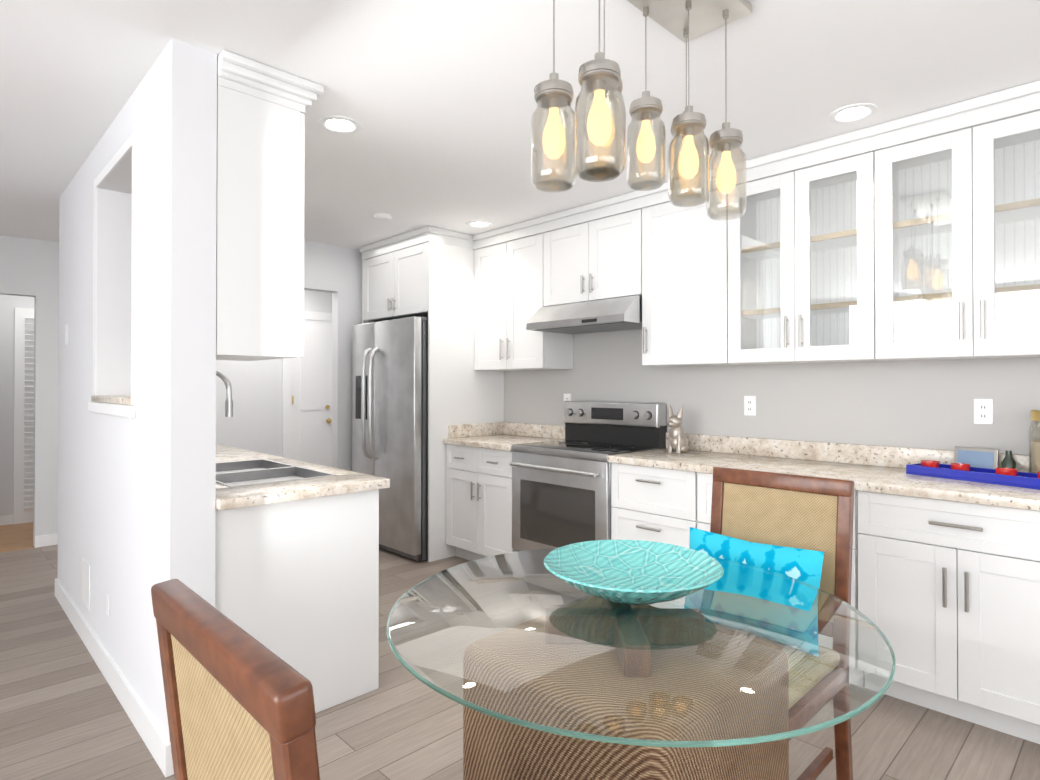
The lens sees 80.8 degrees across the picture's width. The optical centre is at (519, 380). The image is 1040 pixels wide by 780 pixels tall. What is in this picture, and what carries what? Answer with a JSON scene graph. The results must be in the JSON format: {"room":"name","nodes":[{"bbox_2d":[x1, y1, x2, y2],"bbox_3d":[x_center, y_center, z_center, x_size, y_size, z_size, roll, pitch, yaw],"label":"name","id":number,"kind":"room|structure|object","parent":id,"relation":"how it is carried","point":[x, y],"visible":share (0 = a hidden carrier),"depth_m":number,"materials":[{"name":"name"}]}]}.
{"room":"kitchen","nodes":[
{"label":"kitchen","id":0,"kind":"room"},
{"bbox_2d":[55,38,216,776],"bbox_3d":[-1.997,0.086,3.014,0.190,2.510,2.484,0,-1,-44],"label":"wall","id":1,"kind":"structure","parent":0,"point":[137,377],"depth_m":2.36,"materials":[{"name":"white paint"}]},
{"bbox_2d":[65,324,67,344],"bbox_3d":[-2.687,-0.274,3.619,0.010,0.120,0.080,0,-1,-44],"label":"light switch","id":2,"kind":"object","parent":1,"relation":"attached to","point":[66,334],"visible":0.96,"depth_m":3.61,"materials":[{"name":"white plastic"}]},
{"bbox_2d":[81,556,109,615],"bbox_3d":[-2.076,1.036,2.982,0.008,0.230,0.650,0,-1,-44],"label":"air vent","id":3,"kind":"object","parent":1,"relation":"in","point":[86,584],"visible":1,"depth_m":3.09,"materials":[{"name":"white plastic"}]},
{"bbox_2d":[216,50,323,360],"bbox_3d":[-1.105,-0.632,2.486,0.382,1.079,0.553,0,-1,-44],"label":"upper cabinet","id":4,"kind":"object","parent":1,"relation":"attached to","point":[261,107],"depth_m":2.30,"materials":[{"name":"white wood"}]},
{"bbox_2d":[0,235,331,551],"bbox_3d":[-4.221,0.105,5.562,7.300,2.510,1.390,0,-1,-44],"label":"wall","id":5,"kind":"structure","parent":0,"point":[282,407],"depth_m":5.83,"materials":[{"name":"white paint"}]},
{"bbox_2d":[304,240,361,470],"bbox_3d":[-1.855,0.101,4.995,2.815,2.510,0.100,0,-1,-44],"label":"wall","id":6,"kind":"structure","parent":0,"point":[336,271],"depth_m":5.25,"materials":[{"name":"white paint"}]},
{"bbox_2d":[0,544,1039,779],"bbox_3d":[-1.257,1.363,2.500,7.300,0.050,10.700,0,-1,-44],"label":"floor","id":7,"kind":"structure","parent":0,"point":[63,715],"depth_m":2.41,"materials":[{"name":"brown wood"}]},
{"bbox_2d":[151,579,319,779],"bbox_3d":[-0.203,0.816,0.948,0.548,1.020,0.470,0,-1,-44],"label":"chair","id":8,"kind":"object","parent":7,"relation":"on","point":[240,705],"visible":1,"depth_m":0.74,"materials":[{"name":"brown wood"}]},
{"bbox_2d":[215,490,378,712],"bbox_3d":[-1.651,0.906,3.246,0.672,0.875,2.285,0,-1,-44],"label":"base cabinet","id":9,"kind":"object","parent":7,"relation":"on","point":[297,565],"depth_m":2.45,"materials":[{"name":"white wood"}]},
{"bbox_2d":[215,448,389,509],"bbox_3d":[-1.632,0.446,3.248,0.697,0.042,2.355,0,-1,-44],"label":"countertop","id":10,"kind":"structure","parent":9,"relation":"on","point":[341,481],"depth_m":2.45,"materials":[{"name":"beige stone"}]},
{"bbox_2d":[216,370,234,465],"bbox_3d":[-1.428,0.184,2.766,0.223,0.481,0.118,0,-1,-44],"label":"faucet","id":11,"kind":"object","parent":10,"relation":"on","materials":[{"name":"silver metal"}]},
{"bbox_2d":[216,458,330,485],"bbox_3d":[-1.269,0.518,2.871,0.454,0.194,0.823,0,-1,-44],"label":"sink","id":12,"kind":"object","parent":10,"relation":"in","point":[244,471],"depth_m":2.94,"materials":[{"name":"silver metal"}]},
{"bbox_2d":[352,316,427,561],"bbox_3d":[-0.841,0.439,5.092,0.902,1.835,0.920,0,-1,-44],"label":"refrigerator","id":13,"kind":"object","parent":7,"relation":"on","point":[390,399],"visible":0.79,"depth_m":4.69,"materials":[{"name":"metal"}]},
{"bbox_2d":[359,226,503,561],"bbox_3d":[-0.753,0.103,5.164,0.791,2.509,1.013,0,-1,-44],"label":"cabinet","id":14,"kind":"object","parent":7,"relation":"on","point":[427,271],"visible":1,"depth_m":4.74,"materials":[{"name":"white wood"}]},
{"bbox_2d":[443,422,564,560],"bbox_3d":[-0.100,0.846,4.594,0.641,1.015,0.751,0,-1,-44],"label":"base cabinet","id":15,"kind":"object","parent":7,"relation":"on","point":[478,493],"visible":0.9,"depth_m":4.46,"materials":[{"name":"white wood"}]},
{"bbox_2d":[509,401,666,599],"bbox_3d":[0.424,0.746,4.012,0.688,1.205,0.810,0,-1,-44],"label":"range","id":16,"kind":"object","parent":7,"relation":"on","point":[561,493],"visible":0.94,"depth_m":3.91,"materials":[{"name":"metal"}]},
{"bbox_2d":[387,547,895,779],"bbox_3d":[0.264,0.953,1.555,1.182,0.756,1.182,0,-1,-44],"label":"dining table","id":17,"kind":"object","parent":7,"relation":"on","point":[593,688],"visible":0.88,"depth_m":1.39,"materials":[{"name":"glass"}]},
{"bbox_2d":[544,540,723,604],"bbox_3d":[0.301,0.531,1.649,0.474,0.088,0.474,0,-1,-44],"label":"bowl","id":18,"kind":"object","parent":17,"relation":"on","point":[633,572],"visible":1,"depth_m":1.72,"materials":[{"name":"teal ceramic"}]},
{"bbox_2d":[611,464,691,608],"bbox_3d":[0.934,0.907,3.553,0.606,0.875,0.549,0,-1,-44],"label":"base cabinet","id":19,"kind":"object","parent":7,"relation":"on","point":[649,504],"depth_m":3.34,"materials":[{"name":"white wood"}]},
{"bbox_2d":[692,472,851,683],"bbox_3d":[1.414,0.904,3.059,0.606,0.875,0.830,0,-1,-44],"label":"base cabinet","id":20,"kind":"object","parent":7,"relation":"on","point":[701,484],"depth_m":3.12,"materials":[{"name":"white wood"}]},
{"bbox_2d":[705,467,853,779],"bbox_3d":[0.704,0.823,1.913,0.548,1.020,0.470,0,-1,-44],"label":"chair","id":21,"kind":"object","parent":7,"relation":"on","point":[795,511],"visible":0.25,"depth_m":1.96,"materials":[{"name":"brown wood"}]},
{"bbox_2d":[684,527,823,656],"bbox_3d":[0.755,0.678,2.019,0.131,0.306,0.460,0,-1,-44],"label":"pillow","id":22,"kind":"object","parent":21,"relation":"on","point":[804,565],"visible":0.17,"depth_m":1.94,"materials":[{"name":"fabric"}]},
{"bbox_2d":[852,492,1039,743],"bbox_3d":[1.925,0.900,2.533,0.606,0.875,0.785,0,-1,-44],"label":"base cabinet","id":23,"kind":"object","parent":7,"relation":"on","point":[945,589],"depth_m":2.36,"materials":[{"name":"white wood"}]},
{"bbox_2d":[608,448,1039,511],"bbox_3d":[1.697,0.444,2.750,0.636,0.039,2.772,0,-1,-44],"label":"countertop","id":24,"kind":"structure","parent":23,"relation":"on","point":[880,478],"depth_m":2.80,"materials":[{"name":"beige stone"}]},
{"bbox_2d":[667,404,688,452],"bbox_3d":[0.943,0.285,3.676,0.165,0.292,0.129,0,-1,-44],"label":"dog figurine","id":25,"kind":"object","parent":24,"relation":"on","point":[677,440],"visible":1,"depth_m":3.64,"materials":[{"name":"grey metal"}]},
{"bbox_2d":[906,460,1039,489],"bbox_3d":[1.988,0.392,2.576,0.170,0.060,0.600,0,0,-30],"label":"tray","id":26,"kind":"object","parent":24,"relation":"on","point":[997,476],"visible":1,"depth_m":2.58,"materials":[{"name":"blue plastic"}]},
{"bbox_2d":[954,446,999,468],"bbox_3d":[2.048,0.361,2.745,0.032,0.120,0.170,0,0,-30],"label":"photo frame","id":27,"kind":"object","parent":24,"relation":"on","point":[981,458],"visible":0.56,"depth_m":2.73,"materials":[{"name":"silver metal"}]},
{"bbox_2d":[1001,450,1015,468],"bbox_3d":[2.122,0.363,2.653,0.050,0.120,0.050,0,-1,-44],"label":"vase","id":28,"kind":"object","parent":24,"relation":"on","point":[1008,460],"visible":0.52,"depth_m":2.64,"materials":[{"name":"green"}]},
{"bbox_2d":[1028,410,1039,472],"bbox_3d":[2.203,0.272,2.530,0.150,0.300,0.150,0,-1,-44],"label":"storage jar","id":29,"kind":"object","parent":24,"relation":"on","point":[1034,456],"visible":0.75,"depth_m":2.54,"materials":[{"name":"clear glass"}]},
{"bbox_2d":[0,0,1039,249],"bbox_3d":[-1.257,-1.197,2.519,7.300,0.050,10.700,0,-1,-44],"label":"ceiling","id":30,"kind":"structure","parent":0,"point":[436,98],"depth_m":2.35,"materials":[{"name":"white paint"}]},
{"bbox_2d":[318,115,360,133],"bbox_3d":[-0.821,-1.167,2.788,0.190,0.007,0.190,0,-1,-44],"label":"recessed light","id":31,"kind":"object","parent":30,"relation":"in","point":[337,124],"visible":1,"depth_m":2.79,"materials":[{"name":"white"}]},
{"bbox_2d":[373,213,391,221],"bbox_3d":[-0.962,-1.144,4.282,0.130,0.030,0.130,0,-1,-44],"label":"smoke detector","id":32,"kind":"object","parent":30,"relation":"attached to","point":[383,217],"visible":1,"depth_m":4.24,"materials":[{"name":"white plastic"}]},
{"bbox_2d":[466,220,491,227],"bbox_3d":[-0.301,-1.154,4.506,0.190,0.007,0.190,0,-1,-44],"label":"recessed light","id":33,"kind":"object","parent":30,"relation":"in","point":[479,224],"visible":1,"depth_m":4.50,"materials":[{"name":"white"}]},
{"bbox_2d":[531,0,751,220],"bbox_3d":[0.330,-0.833,1.709,0.850,0.688,0.283,0,-1,-44],"label":"pendant light","id":34,"kind":"object","parent":30,"relation":"hanging from","point":[599,75],"visible":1,"depth_m":1.82,"materials":[{"name":"clear glass"}]},
{"bbox_2d":[828,103,877,123],"bbox_3d":[1.454,-1.168,2.670,0.190,0.007,0.190,0,-1,-44],"label":"recessed light","id":35,"kind":"object","parent":30,"relation":"in","point":[851,113],"visible":1,"depth_m":2.67,"materials":[{"name":"white"}]},
{"bbox_2d":[504,329,1039,454],"bbox_3d":[1.801,0.088,3.180,0.100,2.510,7.400,0,-1,-44],"label":"wall","id":36,"kind":"structure","parent":0,"point":[926,404],"depth_m":3.33,"materials":[{"name":"grey paint"}]},
{"bbox_2d":[472,217,572,370],"bbox_3d":[0.041,-0.621,4.685,0.326,1.068,0.833,0,-1,-44],"label":"upper cabinet","id":37,"kind":"object","parent":36,"relation":"attached to","point":[506,259],"depth_m":4.56,"materials":[{"name":"white wood"}]},
{"bbox_2d":[564,394,570,400],"bbox_3d":[0.354,0.153,4.590,0.008,0.116,0.072,0,-1,-44],"label":"electrical outlet","id":38,"kind":"object","parent":36,"relation":"attached to","point":[567,397],"visible":0.46,"depth_m":4.59,"materials":[{"name":"white plastic"}]},
{"bbox_2d":[526,295,641,333],"bbox_3d":[0.507,-0.433,4.080,0.499,0.172,0.820,0,-1,-44],"label":"range hood","id":39,"kind":"object","parent":36,"relation":"attached to","point":[614,314],"visible":0.84,"depth_m":3.91,"materials":[{"name":"metal"}]},
{"bbox_2d":[540,193,627,307],"bbox_3d":[0.568,-0.842,4.144,0.326,0.633,0.826,0,-1,-44],"label":"upper cabinet","id":40,"kind":"object","parent":36,"relation":"attached to","point":[584,248],"depth_m":4.04,"materials":[{"name":"white wood"}]},
{"bbox_2d":[628,162,771,366],"bbox_3d":[1.052,-0.628,3.644,0.326,1.068,0.704,0,-1,-44],"label":"upper cabinet","id":41,"kind":"object","parent":36,"relation":"attached to","point":[704,284],"depth_m":3.48,"materials":[{"name":"white wood"}]},
{"bbox_2d":[744,396,755,415],"bbox_3d":[1.344,0.146,3.572,0.008,0.116,0.072,0,-1,-44],"label":"electrical outlet","id":42,"kind":"object","parent":36,"relation":"attached to","point":[749,405],"visible":1,"depth_m":3.57,"materials":[{"name":"white plastic"}]},
{"bbox_2d":[666,432,1028,472],"bbox_3d":[1.916,0.376,2.963,0.026,0.099,2.772,0,-1,-44],"label":"backsplash","id":43,"kind":"structure","parent":36,"relation":"attached to","point":[799,450],"depth_m":3.24,"materials":[{"name":"beige stone"}]},
{"bbox_2d":[974,399,992,424],"bbox_3d":[2.110,0.140,2.783,0.008,0.116,0.072,0,-1,-44],"label":"electrical outlet","id":44,"kind":"object","parent":36,"relation":"attached to","point":[983,411],"visible":1,"depth_m":2.78,"materials":[{"name":"white plastic"}]}
]}

